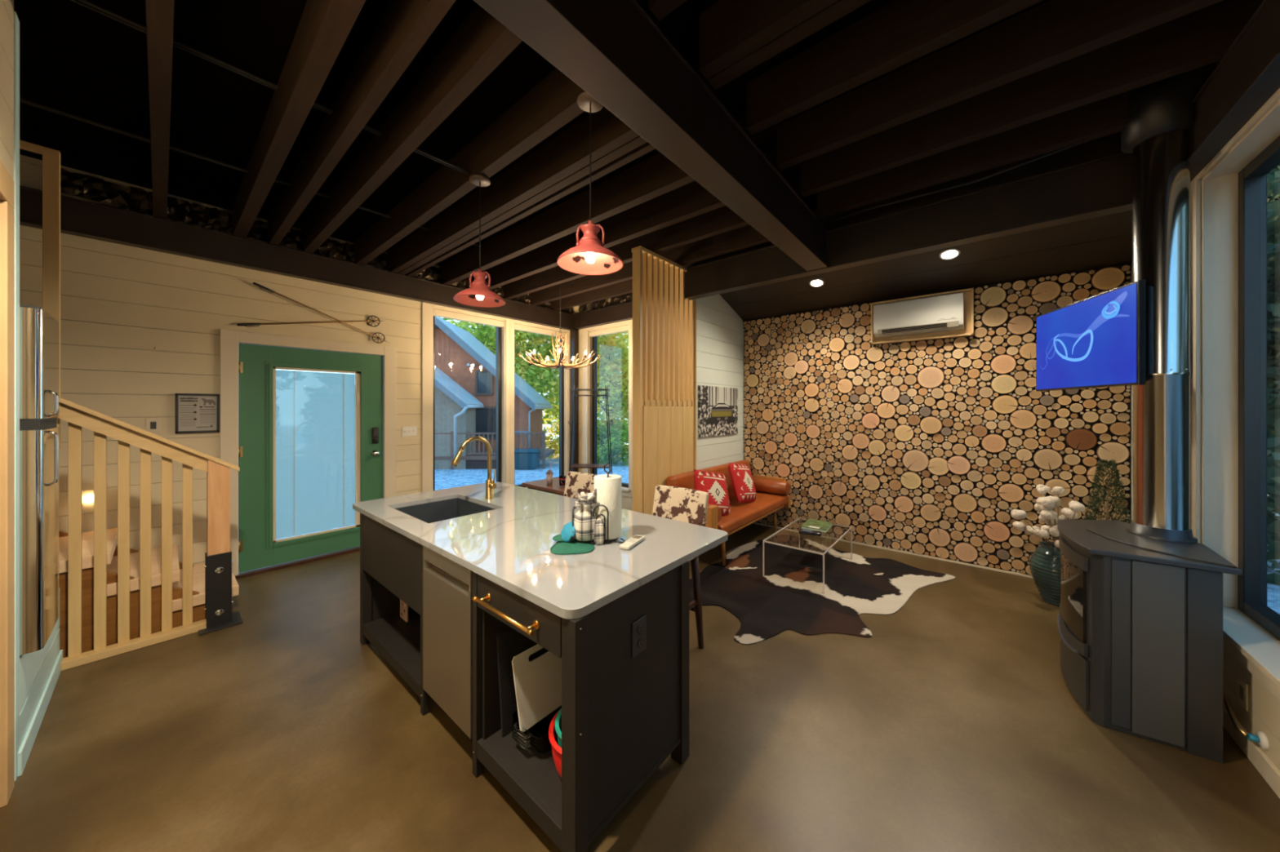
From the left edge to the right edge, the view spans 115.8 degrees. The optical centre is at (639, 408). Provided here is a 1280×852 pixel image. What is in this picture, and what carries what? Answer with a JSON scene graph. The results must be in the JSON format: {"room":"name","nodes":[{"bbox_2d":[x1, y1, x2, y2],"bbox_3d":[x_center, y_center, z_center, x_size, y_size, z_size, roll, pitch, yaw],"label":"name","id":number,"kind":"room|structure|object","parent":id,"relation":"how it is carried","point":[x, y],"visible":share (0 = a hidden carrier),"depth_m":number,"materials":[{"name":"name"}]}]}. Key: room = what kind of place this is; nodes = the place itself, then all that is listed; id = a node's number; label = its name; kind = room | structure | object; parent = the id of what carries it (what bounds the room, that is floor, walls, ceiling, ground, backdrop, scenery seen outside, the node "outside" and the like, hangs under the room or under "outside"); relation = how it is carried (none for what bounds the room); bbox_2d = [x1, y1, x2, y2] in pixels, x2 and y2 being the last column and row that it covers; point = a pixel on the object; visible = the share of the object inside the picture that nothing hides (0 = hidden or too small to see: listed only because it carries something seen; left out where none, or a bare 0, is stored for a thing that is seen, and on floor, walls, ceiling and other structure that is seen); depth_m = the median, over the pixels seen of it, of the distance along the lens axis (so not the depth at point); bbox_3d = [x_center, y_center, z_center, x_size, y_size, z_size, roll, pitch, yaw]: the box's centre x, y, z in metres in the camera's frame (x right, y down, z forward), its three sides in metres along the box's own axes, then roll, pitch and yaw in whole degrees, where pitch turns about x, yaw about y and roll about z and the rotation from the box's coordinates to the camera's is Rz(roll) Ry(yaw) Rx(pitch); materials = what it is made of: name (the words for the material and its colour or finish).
{"room":"open-plan kitchen","nodes":[
{"label":"open-plan kitchen","id":0,"kind":"room"},
{"bbox_2d":[0,0,13,180],"bbox_3d":[-1.095,-0.125,0.344,4.000,3.350,0.100,0,0,40],"label":"wall","id":1,"kind":"structure","parent":0,"point":[6,6],"depth_m":1.59,"materials":[{"name":"beige paint"}]},
{"bbox_2d":[0,160,14,808],"bbox_3d":[-2.185,0.310,1.300,1.020,2.480,0.048,0,0,40],"label":"trim","id":2,"kind":"structure","parent":1,"relation":"attached to","point":[6,183],"depth_m":1.57,"materials":[{"name":"brown wood"}]},
{"bbox_2d":[13,11,19,781],"bbox_3d":[-2.635,-0.050,1.675,0.072,3.200,0.046,0,0,40],"label":"trim","id":3,"kind":"structure","parent":1,"relation":"attached to","point":[16,23],"depth_m":1.69,"materials":[{"name":"teal paint"}]},
{"bbox_2d":[473,0,827,271],"bbox_3d":[0.223,-1.383,1.933,0.170,0.325,4.150,0,0,40],"label":"steel beam","id":4,"kind":"structure","parent":1,"relation":"attached to","point":[613,51],"depth_m":1.71,"materials":[{"name":"metal"}]},
{"bbox_2d":[19,154,574,564],"bbox_3d":[-3.057,-0.125,4.528,0.100,3.350,6.220,0,0,40],"label":"wall","id":5,"kind":"structure","parent":0,"point":[119,303],"depth_m":3.35,"materials":[{"name":"beige paint"}]},
{"bbox_2d":[174,393,219,433],"bbox_3d":[-3.842,0.042,3.493,0.024,0.340,0.261,0,0,40],"label":"framed notice","id":6,"kind":"object","parent":5,"relation":"attached to","point":[194,413],"visible":1,"depth_m":3.48,"materials":[{"name":"black paper"}]},
{"bbox_2d":[180,410,214,427],"bbox_3d":[-3.842,0.080,3.493,0.001,0.179,0.198,0,0,40],"label":"print","id":7,"kind":"object","parent":6,"relation":"attached to","point":[188,419],"depth_m":3.49,"materials":[{"name":"grey"}]},
{"bbox_2d":[19,185,578,330],"bbox_3d":[-2.994,-1.420,4.416,0.100,0.250,6.030,0,0,40],"label":"steel beam","id":8,"kind":"structure","parent":5,"relation":"attached to","point":[80,218],"depth_m":3.64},
{"bbox_2d":[60,168,573,313],"bbox_3d":[-2.688,-1.665,4.797,0.044,0.205,4.939,0,0,40],"label":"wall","id":9,"kind":"structure","parent":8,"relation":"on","point":[88,187],"depth_m":3.46,"materials":[{"name":"brown"}]},
{"bbox_2d":[440,152,694,285],"bbox_3d":[-0.957,-1.677,3.800,4.015,0.255,0.080,0,0,40],"label":"joist","id":10,"kind":"object","parent":8,"relation":"on","point":[656,175],"visible":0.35,"depth_m":3.40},
{"bbox_2d":[473,180,725,289],"bbox_3d":[-0.674,-1.677,4.137,4.015,0.255,0.075,0,0,40],"label":"joist","id":11,"kind":"object","parent":8,"relation":"on","point":[691,200],"visible":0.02,"depth_m":3.62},
{"bbox_2d":[219,328,395,578],"bbox_3d":[-3.333,0.420,4.165,0.182,2.260,1.420,0,0,40],"label":"door","id":12,"kind":"structure","parent":5,"relation":"in","point":[308,446],"depth_m":4.04,"materials":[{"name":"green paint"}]},
{"bbox_2d":[422,302,510,492],"bbox_3d":[-2.319,-0.007,5.405,0.185,2.645,1.203,0,0,40],"label":"window","id":13,"kind":"structure","parent":5,"relation":"in","point":[429,311],"depth_m":5.31,"materials":[{"name":"beige paint"}]},
{"bbox_2d":[510,319,569,488],"bbox_3d":[-1.576,-0.007,6.293,0.185,2.645,1.111,0,0,40],"label":"window","id":14,"kind":"structure","parent":5,"relation":"in","point":[564,374],"depth_m":6.64,"materials":[{"name":"beige paint"}]},
{"bbox_2d":[13,0,1049,266],"bbox_3d":[-0.680,-1.840,2.460,6.600,0.060,6.300,0,0,40],"label":"ceiling","id":15,"kind":"structure","parent":0,"point":[75,59],"depth_m":2.28,"materials":[{"name":"wood"}]},
{"bbox_2d":[145,0,173,219],"bbox_3d":[-2.433,-1.677,2.036,4.015,0.255,0.070,0,0,40],"label":"joist","id":16,"kind":"object","parent":15,"relation":"attached to","point":[159,13],"visible":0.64,"depth_m":1.96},
{"bbox_2d":[231,0,365,238],"bbox_3d":[-2.138,-1.677,2.389,4.015,0.255,0.085,0,0,40],"label":"joist","id":17,"kind":"object","parent":15,"relation":"attached to","point":[324,26],"visible":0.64,"depth_m":2.04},
{"bbox_2d":[267,0,455,245],"bbox_3d":[-1.990,-1.677,2.565,4.015,0.255,0.065,0,0,40],"label":"joist","id":18,"kind":"object","parent":15,"relation":"attached to","point":[405,26],"visible":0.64,"depth_m":2.07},
{"bbox_2d":[301,4,522,253],"bbox_3d":[-1.826,-1.677,2.761,4.015,0.255,0.075,0,0,40],"label":"joist","id":19,"kind":"object","parent":15,"relation":"attached to","point":[482,42],"visible":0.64,"depth_m":2.19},
{"bbox_2d":[353,67,585,266],"bbox_3d":[-1.544,-1.677,3.098,4.015,0.255,0.075,0,0,40],"label":"joist","id":20,"kind":"object","parent":15,"relation":"attached to","point":[552,104],"visible":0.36,"depth_m":2.60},
{"bbox_2d":[70,0,471,175],"bbox_3d":[-1.951,-1.687,2.221,1.896,0.209,0.244,0,0,-38],"label":"cable","id":21,"kind":"object","parent":20,"relation":"attached to","point":[86,3],"visible":0.64,"depth_m":2.06,"materials":[{"name":"black rubber"}]},
{"bbox_2d":[453,174,505,307],"bbox_3d":[-1.082,-1.135,2.717,0.330,0.824,0.330,0,0,40],"label":"pendant lamp","id":22,"kind":"object","parent":20,"relation":"hanging from","point":[478,294],"visible":1,"depth_m":2.71,"materials":[{"name":"red"}]},
{"bbox_2d":[556,91,623,275],"bbox_3d":[-0.249,-1.135,2.020,0.330,0.824,0.330,0,0,40],"label":"pendant lamp","id":23,"kind":"object","parent":20,"relation":"hanging from","point":[589,257],"visible":0.98,"depth_m":2.02,"materials":[{"name":"red"}]},
{"bbox_2d":[387,106,639,273],"bbox_3d":[-1.332,-1.677,3.351,4.015,0.255,0.070,0,0,40],"label":"joist","id":24,"kind":"object","parent":15,"relation":"attached to","point":[568,152],"visible":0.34,"depth_m":2.90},
{"bbox_2d":[19,97,484,248],"bbox_3d":[-2.506,-1.747,3.408,0.115,0.050,3.211,0,0,41],"label":"cable","id":25,"kind":"object","parent":24,"relation":"attached to","point":[21,100],"visible":0.74,"depth_m":2.61,"materials":[{"name":"black rubber"}]},
{"bbox_2d":[398,135,647,275],"bbox_3d":[-1.284,-1.677,3.409,4.015,0.255,0.066,0,0,40],"label":"joist","id":26,"kind":"object","parent":15,"relation":"attached to","point":[639,140],"visible":0.04,"depth_m":2.92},
{"bbox_2d":[404,142,655,276],"bbox_3d":[-1.229,-1.677,3.474,4.015,0.255,0.050,0,0,40],"label":"joist","id":27,"kind":"object","parent":15,"relation":"attached to","point":[646,148],"visible":0.04,"depth_m":3.00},
{"bbox_2d":[551,279,632,311],"bbox_3d":[0.147,-1.677,5.119,4.015,0.255,0.070,0,0,40],"label":"joist","id":28,"kind":"object","parent":15,"relation":"attached to","point":[624,287],"visible":0.04,"depth_m":5.74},
{"bbox_2d":[502,205,749,299],"bbox_3d":[-0.405,-1.677,4.459,4.015,0.255,0.075,0,0,40],"label":"joist","id":29,"kind":"object","parent":15,"relation":"attached to","point":[722,220],"visible":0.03,"depth_m":3.92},
{"bbox_2d":[515,283,601,368],"bbox_3d":[-0.965,-1.154,5.000,1.041,1.302,1.067,0,0,-26],"label":"antler chandelier","id":30,"kind":"object","parent":29,"relation":"hanging from","point":[557,364],"visible":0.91,"depth_m":4.95,"materials":[{"name":"beige"}]},
{"bbox_2d":[528,224,769,305],"bbox_3d":[-0.122,-1.677,4.797,4.015,0.255,0.075,0,0,40],"label":"joist","id":31,"kind":"object","parent":15,"relation":"attached to","point":[745,237],"visible":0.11,"depth_m":4.30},
{"bbox_2d":[698,0,838,79],"bbox_3d":[1.019,-1.677,1.260,1.895,0.255,0.072,0,0,40],"label":"joist","id":32,"kind":"object","parent":15,"relation":"attached to","point":[730,30],"visible":1,"depth_m":1.71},
{"bbox_2d":[707,0,871,89],"bbox_3d":[1.070,-1.677,1.321,1.895,0.255,0.072,0,0,40],"label":"joist","id":33,"kind":"object","parent":15,"relation":"attached to","point":[840,8],"visible":0.45,"depth_m":1.69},
{"bbox_2d":[746,0,1043,134],"bbox_3d":[1.340,-1.677,1.643,1.895,0.255,0.072,0,0,40],"label":"joist","id":34,"kind":"object","parent":15,"relation":"attached to","point":[900,33],"visible":1,"depth_m":1.85,"materials":[{"name":"wood"}]},
{"bbox_2d":[777,0,1223,169],"bbox_3d":[1.622,-1.677,1.981,1.895,0.255,0.072,0,0,40],"label":"joist","id":35,"kind":"object","parent":15,"relation":"attached to","point":[1052,33],"visible":1,"depth_m":1.94,"materials":[{"name":"wood"}]},
{"bbox_2d":[800,0,1262,197],"bbox_3d":[1.904,-1.677,2.318,1.895,0.255,0.072,0,0,40],"label":"joist","id":36,"kind":"object","parent":15,"relation":"attached to","point":[1201,37],"visible":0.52,"depth_m":2.09,"materials":[{"name":"wood"}]},
{"bbox_2d":[574,301,632,511],"bbox_3d":[-0.077,-0.125,5.985,2.600,3.350,0.100,0,0,40],"label":"wall","id":37,"kind":"structure","parent":0,"point":[626,502],"depth_m":6.60,"materials":[{"name":"beige paint"}]},
{"bbox_2d":[582,320,631,497],"bbox_3d":[-0.498,-0.007,6.334,1.085,2.645,0.185,0,0,40],"label":"window","id":38,"kind":"structure","parent":37,"relation":"in","point":[626,488],"depth_m":6.56,"materials":[{"name":"beige paint"}]},
{"bbox_2d":[0,523,1279,851],"bbox_3d":[-0.391,1.610,2.805,6.600,0.120,7.000,0,0,40],"label":"floor","id":39,"kind":"structure","parent":0,"point":[957,726],"depth_m":1.81,"materials":[{"name":"concrete"}]},
{"bbox_2d":[17,587,62,776],"bbox_3d":[-3.418,1.312,1.607,1.125,0.475,1.176,0,0,40],"label":"panel","id":40,"kind":"object","parent":39,"relation":"on","point":[40,670],"visible":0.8,"depth_m":1.92,"materials":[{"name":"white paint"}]},
{"bbox_2d":[19,304,58,655],"bbox_3d":[-3.003,0.310,1.666,0.465,1.510,0.700,0,0,40],"label":"refrigerator","id":41,"kind":"object","parent":40,"relation":"on","point":[38,331],"visible":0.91,"depth_m":1.75,"materials":[{"name":"silver metal"}]},
{"bbox_2d":[58,528,238,657],"bbox_3d":[-3.989,0.863,2.612,0.870,1.375,1.885,0,0,40],"label":"stair","id":42,"kind":"structure","parent":39,"relation":"on","point":[87,538],"depth_m":2.70,"materials":[{"name":"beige wood"}]},
{"bbox_2d":[58,397,243,671],"bbox_3d":[-3.205,0.743,2.683,0.240,1.615,0.770,0,0,40],"label":"stair railing","id":43,"kind":"object","parent":39,"relation":"on","point":[219,615],"visible":0.98,"depth_m":2.63,"materials":[{"name":"brown wood"}]},
{"bbox_2d":[19,140,60,449],"bbox_3d":[-3.618,-0.647,2.287,0.040,1.795,0.363,0,0,40],"label":"guard","id":44,"kind":"object","parent":43,"relation":"attached to","point":[51,157],"visible":0.41,"depth_m":2.39,"materials":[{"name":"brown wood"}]},
{"bbox_2d":[422,546,472,738],"bbox_3d":[-0.708,1.119,2.096,0.480,0.862,0.614,0,0,40],"label":"dishwasher","id":45,"kind":"object","parent":39,"relation":"on","point":[447,585],"visible":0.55,"depth_m":1.84,"materials":[{"name":"silver metal"}]},
{"bbox_2d":[360,512,688,851],"bbox_3d":[-0.831,1.116,2.204,2.156,0.868,0.716,0,0,40],"label":"kitchen island","id":46,"kind":"object","parent":39,"relation":"on","point":[623,715],"visible":0.71,"depth_m":1.57,"materials":[{"name":"black paint"}]},
{"bbox_2d":[362,608,420,697],"bbox_3d":[-1.268,1.447,2.575,0.910,0.066,0.618,0,0,40],"label":"shelf","id":47,"kind":"object","parent":46,"relation":"attached to","point":[397,640],"depth_m":2.46,"materials":[{"name":"black paint"}]},
{"bbox_2d":[476,728,561,850],"bbox_3d":[-0.273,1.429,1.742,0.555,0.071,0.618,0,0,40],"label":"shelf","id":48,"kind":"object","parent":46,"relation":"attached to","point":[531,777],"depth_m":1.53,"materials":[{"name":"black paint"}]},
{"bbox_2d":[496,627,548,737],"bbox_3d":[-0.450,1.184,1.896,0.052,0.418,0.470,0,0,40],"label":"cutting board","id":49,"kind":"object","parent":46,"relation":"on","point":[510,642],"visible":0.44,"depth_m":1.74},
{"bbox_2d":[511,724,551,753],"bbox_3d":[-0.366,1.366,1.767,0.210,0.052,0.390,0,0,40],"label":"glass baking dish","id":50,"kind":"object","parent":46,"relation":"on","point":[548,748],"visible":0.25,"depth_m":1.61,"materials":[{"name":"white"}]},
{"bbox_2d":[511,721,550,747],"bbox_3d":[-0.366,1.353,1.767,0.210,0.052,0.390,0,0,40],"label":"glass baking dish","id":51,"kind":"object","parent":50,"relation":"on","point":[517,738],"visible":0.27,"depth_m":1.60,"materials":[{"name":"white"}]},
{"bbox_2d":[511,718,549,744],"bbox_3d":[-0.366,1.339,1.767,0.210,0.052,0.390,0,0,40],"label":"glass baking dish","id":52,"kind":"object","parent":51,"relation":"on","point":[517,734],"visible":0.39,"depth_m":1.61,"materials":[{"name":"white"}]},
{"bbox_2d":[511,705,561,741],"bbox_3d":[-0.366,1.325,1.767,0.210,0.052,0.390,0,0,40],"label":"glass baking dish","id":53,"kind":"object","parent":52,"relation":"on","point":[539,731],"visible":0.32,"depth_m":1.68,"materials":[{"name":"white"}]},
{"bbox_2d":[511,644,561,731],"bbox_3d":[-0.411,1.187,1.782,0.076,0.282,0.315,0,0,40],"label":"cutting board","id":54,"kind":"object","parent":53,"relation":"in","point":[537,682],"visible":0.56,"depth_m":1.73,"materials":[{"name":"white"}]},
{"bbox_2d":[352,481,727,619],"bbox_3d":[-0.752,0.665,2.431,2.305,0.031,1.087,0,0,40],"label":"island countertop","id":55,"kind":"structure","parent":46,"relation":"on","point":[508,545],"depth_m":1.94,"materials":[{"name":"white stone"}]},
{"bbox_2d":[394,497,494,523],"bbox_3d":[-1.292,0.793,2.666,0.679,0.224,0.504,0,0,40],"label":"sink","id":56,"kind":"object","parent":55,"relation":"in","point":[433,512],"visible":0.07,"depth_m":2.93,"materials":[{"name":"grey"}]},
{"bbox_2d":[450,436,496,499],"bbox_3d":[-1.156,0.423,2.802,0.090,0.454,0.308,0,0,40],"label":"kitchen faucet","id":57,"kind":"object","parent":55,"relation":"on","point":[491,485],"visible":1,"depth_m":2.88,"materials":[{"name":"gold metal"}]},
{"bbox_2d":[550,541,594,555],"bbox_3d":[-0.314,0.642,1.869,0.202,0.014,0.170,0,0,-8],"label":"pot holder","id":58,"kind":"object","parent":55,"relation":"on","point":[579,547],"visible":0.94,"depth_m":1.84,"materials":[{"name":"teal fabric"}]},
{"bbox_2d":[573,488,604,545],"bbox_3d":[-0.253,0.519,1.947,0.142,0.258,0.132,0,0,-21],"label":"bundle","id":59,"kind":"object","parent":55,"relation":"on","point":[587,527],"visible":0.97,"depth_m":1.91,"materials":[{"name":"white"}]},
{"bbox_2d":[573,508,596,541],"bbox_3d":[-0.264,0.553,1.947,0.120,0.150,0.122,0,0,-32],"label":"towel","id":60,"kind":"object","parent":59,"relation":"hanging from","point":[585,524],"depth_m":1.90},
{"bbox_2d":[588,463,625,543],"bbox_3d":[-0.148,0.461,1.982,0.173,0.376,0.195,0,0,40],"label":"paper towel holder","id":61,"kind":"object","parent":55,"relation":"on","point":[611,466],"visible":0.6,"depth_m":1.92,"materials":[{"name":"black metal"}]},
{"bbox_2d":[594,474,621,539],"bbox_3d":[-0.160,0.484,1.998,0.136,0.293,0.136,0,0,40],"label":"paper towel roll","id":62,"kind":"object","parent":61,"relation":"on","point":[608,492],"visible":0.77,"depth_m":1.94,"materials":[{"name":"white"}]},
{"bbox_2d":[631,615,646,657],"bbox_3d":[-0.001,0.870,1.533,0.014,0.130,0.080,0,0,40],"label":"power outlet","id":63,"kind":"object","parent":46,"relation":"attached to","point":[638,627],"visible":1,"depth_m":1.53,"materials":[{"name":"grey"}]},
{"bbox_2d":[569,329,577,471],"bbox_3d":[-1.090,0.128,6.663,0.105,2.845,0.090,0,0,40],"label":"steel post","id":64,"kind":"object","parent":39,"relation":"on","point":[573,333],"visible":0.56,"depth_m":6.63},
{"bbox_2d":[573,301,632,329],"bbox_3d":[-0.112,-1.427,5.857,2.450,0.235,0.100,0,0,40],"label":"steel beam","id":65,"kind":"structure","parent":64,"relation":"on","point":[622,312],"depth_m":6.17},
{"bbox_2d":[564,471,596,501],"bbox_3d":[-0.606,1.056,3.264,0.447,0.991,0.535,0,0,40],"label":"bar stool","id":66,"kind":"object","parent":39,"relation":"on","point":[575,482],"visible":0.14,"depth_m":3.46,"materials":[{"name":"white fur"}]},
{"bbox_2d":[568,386,612,474],"bbox_3d":[-0.682,0.620,5.604,0.635,1.861,0.395,0,0,0],"label":"shelf rack","id":67,"kind":"object","parent":39,"relation":"on","point":[574,465],"visible":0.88,"depth_m":5.51,"materials":[{"name":"black metal"}]},
{"bbox_2d":[631,245,693,515],"bbox_3d":[0.268,0.003,4.216,0.110,3.095,0.960,0,0,40],"label":"divider","id":68,"kind":"object","parent":39,"relation":"on","point":[663,320],"visible":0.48,"depth_m":4.11,"materials":[{"name":"brown wood"}]},
{"bbox_2d":[652,484,708,648],"bbox_3d":[0.149,1.056,2.632,0.447,0.991,0.535,0,0,40],"label":"bar stool","id":69,"kind":"object","parent":39,"relation":"on","point":[673,503],"visible":0.33,"depth_m":2.72,"materials":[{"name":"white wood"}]},
{"bbox_2d":[666,459,790,565],"bbox_3d":[1.030,1.118,4.526,0.651,0.865,1.973,0,0,40],"label":"sofa","id":70,"kind":"object","parent":39,"relation":"on","point":[771,492],"visible":0.3,"depth_m":4.49,"materials":[{"name":"orange leather"}]},
{"bbox_2d":[693,469,730,515],"bbox_3d":[0.732,0.865,4.082,0.517,0.501,0.241,0,0,-34],"label":"throw pillow","id":71,"kind":"object","parent":70,"relation":"on","point":[714,484],"visible":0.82,"depth_m":4.03,"materials":[{"name":"red fabric"}]},
{"bbox_2d":[728,462,756,502],"bbox_3d":[1.191,0.860,4.662,0.235,0.484,0.505,0,0,40],"label":"throw pillow","id":72,"kind":"object","parent":70,"relation":"on","point":[740,476],"visible":1,"depth_m":4.54,"materials":[{"name":"red fabric"}]},
{"bbox_2d":[717,491,788,533],"bbox_3d":[1.124,1.143,4.537,0.500,0.115,1.750,0,0,40],"label":"seat cushion","id":73,"kind":"object","parent":70,"relation":"on","point":[741,515],"depth_m":4.41,"materials":[{"name":"leather"}]},
{"bbox_2d":[688,534,955,644],"bbox_3d":[1.408,1.545,3.630,2.433,0.010,1.743,0,0,-38],"label":"cowhide rug","id":74,"kind":"object","parent":39,"relation":"on","point":[765,607],"visible":0.9,"depth_m":3.48,"materials":[{"name":"fur"}]},
{"bbox_2d":[1028,541,1060,606],"bbox_3d":[3.336,1.323,3.207,0.335,0.455,0.335,0,0,40],"label":"ribbed vase","id":75,"kind":"object","parent":39,"relation":"on","point":[1045,561],"visible":0.48,"depth_m":3.17,"materials":[{"name":"teal ceramic"}]},
{"bbox_2d":[1010,484,1084,548],"bbox_3d":[3.290,0.890,3.221,0.482,0.520,0.476,0,0,40],"label":"flower bouquet","id":76,"kind":"object","parent":75,"relation":"in","point":[1045,504],"visible":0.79,"depth_m":3.20,"materials":[{"name":"white plant"}]},
{"bbox_2d":[1083,458,1131,524],"bbox_3d":[3.631,0.968,3.119,0.345,1.164,0.327,0,0,40],"label":"evergreen","id":77,"kind":"object","parent":39,"relation":"on","point":[1112,464],"visible":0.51,"depth_m":3.11,"materials":[{"name":"green"}]},
{"bbox_2d":[1057,66,1241,763],"bbox_3d":[2.632,-0.130,2.168,0.526,3.360,0.872,0,0,40],"label":"wood stove","id":78,"kind":"object","parent":39,"relation":"on","point":[1140,618],"visible":0.97,"depth_m":2.05,"materials":[{"name":"grey"}]},
{"bbox_2d":[693,294,743,470],"bbox_3d":[0.978,-0.102,5.087,0.130,3.303,1.256,0,0,40],"label":"wall","id":79,"kind":"structure","parent":0,"point":[719,328],"depth_m":5.02,"materials":[{"name":"white paint"}]},
{"bbox_2d":[697,385,737,437],"bbox_3d":[0.983,0.035,4.973,0.024,0.600,0.960,0,0,40],"label":"picture","id":80,"kind":"object","parent":79,"relation":"attached to","point":[717,406],"visible":1,"depth_m":4.91,"materials":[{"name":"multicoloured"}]},
{"bbox_2d":[681,131,1132,321],"bbox_3d":[2.373,-1.450,3.973,3.740,0.800,1.460,0,0,40],"label":"ceiling","id":81,"kind":"structure","parent":0,"point":[1104,242],"depth_m":3.57,"materials":[{"name":"black wood"}]},
{"bbox_2d":[742,264,1132,522],"bbox_3d":[2.782,0.150,4.492,3.740,2.800,0.140,0,0,40],"label":"wall","id":82,"kind":"structure","parent":0,"point":[1130,264],"depth_m":3.33,"materials":[{"name":"black paint"}]},
{"bbox_2d":[752,522,1032,577],"bbox_3d":[2.735,1.543,4.412,3.430,0.014,0.042,0,0,40],"label":"baseboard","id":83,"kind":"structure","parent":82,"relation":"attached to","point":[757,523],"depth_m":4.22,"materials":[{"name":"beige paint"}]},
{"bbox_2d":[743,264,1130,575],"bbox_3d":[2.733,0.172,4.411,3.421,2.728,0.043,0,0,40],"label":"cladding","id":84,"kind":"object","parent":82,"relation":"attached to","point":[930,447],"visible":0.9,"depth_m":4.14,"materials":[{"name":"brown"}]},
{"bbox_2d":[871,288,973,345],"bbox_3d":[2.925,-0.943,4.212,0.880,0.455,0.085,0,0,40],"label":"surround","id":85,"kind":"object","parent":84,"relation":"attached to","point":[968,331],"visible":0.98,"depth_m":4.09,"materials":[{"name":"brown wood"}]},
{"bbox_2d":[873,292,964,337],"bbox_3d":[2.876,-0.959,4.180,0.765,0.353,0.146,0,0,40],"label":"air conditioner","id":86,"kind":"object","parent":85,"relation":"attached to","point":[944,313],"visible":1,"depth_m":4.11,"materials":[{"name":"grey"}]},
{"bbox_2d":[1130,265,1132,520],"bbox_3d":[3.695,-0.102,2.786,0.130,3.303,1.296,0,0,40],"label":"wall","id":87,"kind":"structure","parent":0,"point":[1131,265],"depth_m":3.30,"materials":[{"name":"white paint"}]},
{"bbox_2d":[1035,280,1145,391],"bbox_3d":[3.026,-0.400,2.438,0.569,0.550,0.871,0,0,19],"label":"television","id":88,"kind":"object","parent":87,"relation":"attached to","point":[1099,340],"visible":0.98,"depth_m":2.40,"materials":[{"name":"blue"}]},
{"bbox_2d":[1200,0,1279,770],"bbox_3d":[1.440,-0.125,0.177,0.100,3.350,5.320,0,0,40],"label":"wall","id":89,"kind":"structure","parent":0,"point":[1263,714],"depth_m":1.80,"materials":[{"name":"beige paint"}]},
{"bbox_2d":[684,152,1132,300],"bbox_3d":[1.797,-1.383,3.425,3.520,0.325,0.120,0,0,40],"label":"steel beam","id":90,"kind":"structure","parent":89,"relation":"attached to","point":[1102,186],"depth_m":2.95,"materials":[{"name":"metal"}]},
{"bbox_2d":[1187,0,1279,182],"bbox_3d":[1.747,-1.407,0.716,0.100,0.275,4.080,0,0,40],"label":"steel beam","id":91,"kind":"structure","parent":89,"relation":"attached to","point":[1247,75],"depth_m":1.70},
{"bbox_2d":[817,62,1216,217],"bbox_3d":[2.174,-1.677,2.640,1.895,0.255,0.072,0,0,40],"label":"joist","id":92,"kind":"object","parent":91,"relation":"on","point":[1108,116],"visible":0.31,"depth_m":2.56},
{"bbox_2d":[825,140,1089,223],"bbox_3d":[2.203,-1.562,2.771,0.069,0.060,1.801,0,0,-43],"label":"cable","id":93,"kind":"object","parent":92,"relation":"hanging from","point":[1042,156],"visible":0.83,"depth_m":2.75,"materials":[{"name":"black rubber"}]},
{"bbox_2d":[1190,88,1279,700],"bbox_3d":[2.244,-0.075,1.111,0.225,2.470,2.845,0,0,40],"label":"window","id":94,"kind":"structure","parent":89,"relation":"in","point":[1234,191],"depth_m":2.09,"materials":[{"name":"beige paint"}]},
{"bbox_2d":[1222,691,1269,751],"bbox_3d":[2.690,1.373,1.815,0.064,0.153,0.286,0,0,32],"label":"gas valve","id":95,"kind":"object","parent":89,"relation":"attached to","point":[1260,737],"visible":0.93,"depth_m":1.75,"materials":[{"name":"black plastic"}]},
{"bbox_2d":[1222,702,1279,799],"bbox_3d":[2.068,1.505,1.020,0.018,0.090,3.220,0,0,40],"label":"baseboard","id":96,"kind":"structure","parent":89,"relation":"attached to","point":[1255,753],"depth_m":1.73,"materials":[{"name":"beige paint"}]},
{"label":"outside","id":97,"kind":"structure","parent":0,"visible":0},
{"bbox_2d":[275,440,1279,614],"bbox_3d":[-2.500,5.008,28.174,120.000,6.615,120.000,0,0,40],"label":"gravel","id":98,"kind":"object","parent":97,"point":[444,478],"depth_m":12.21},
{"bbox_2d":[435,316,555,469],"bbox_3d":[-9.097,-0.501,17.506,10.927,6.703,6.450,0,0,-2],"label":"neighboring house","id":99,"kind":"structure","parent":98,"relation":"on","point":[465,368],"depth_m":17.05,"materials":[{"name":"wood"}]},
{"bbox_2d":[438,316,606,430],"bbox_3d":[-6.799,-2.781,26.414,10.516,11.780,14.274,0,0,15],"label":"tree","id":100,"kind":"object","parent":98,"relation":"on","point":[549,375],"visible":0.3,"depth_m":24.40,"materials":[{"name":"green plant"}]},
{"bbox_2d":[515,448,540,470],"bbox_3d":[-4.302,1.873,14.900,1.145,0.720,0.680,0,0,0],"label":"storage bin","id":101,"kind":"object","parent":98,"relation":"on","point":[526,459],"visible":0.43,"depth_m":14.60,"materials":[{"name":"teal"}]},
{"bbox_2d":[554,331,628,460],"bbox_3d":[-0.513,-0.640,19.861,8.051,11.324,6.459,0,0,5],"label":"tree","id":102,"kind":"object","parent":98,"relation":"on","point":[618,386],"visible":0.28,"depth_m":19.27,"materials":[{"name":"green plant"}]},
{"bbox_2d":[597,413,628,466],"bbox_3d":[-1.252,1.485,17.017,3.607,3.164,3.997,0,0,40],"label":"shrub","id":103,"kind":"object","parent":98,"relation":"on","point":[600,431],"visible":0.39,"depth_m":16.64,"materials":[{"name":"green plant"}]},
{"bbox_2d":[1266,164,1279,586],"bbox_3d":[7.745,-0.266,4.129,3.967,8.700,5.590,0,0,24],"label":"tree","id":104,"kind":"object","parent":98,"relation":"on","point":[1273,176],"visible":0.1,"depth_m":4.05,"materials":[{"name":"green plant"}]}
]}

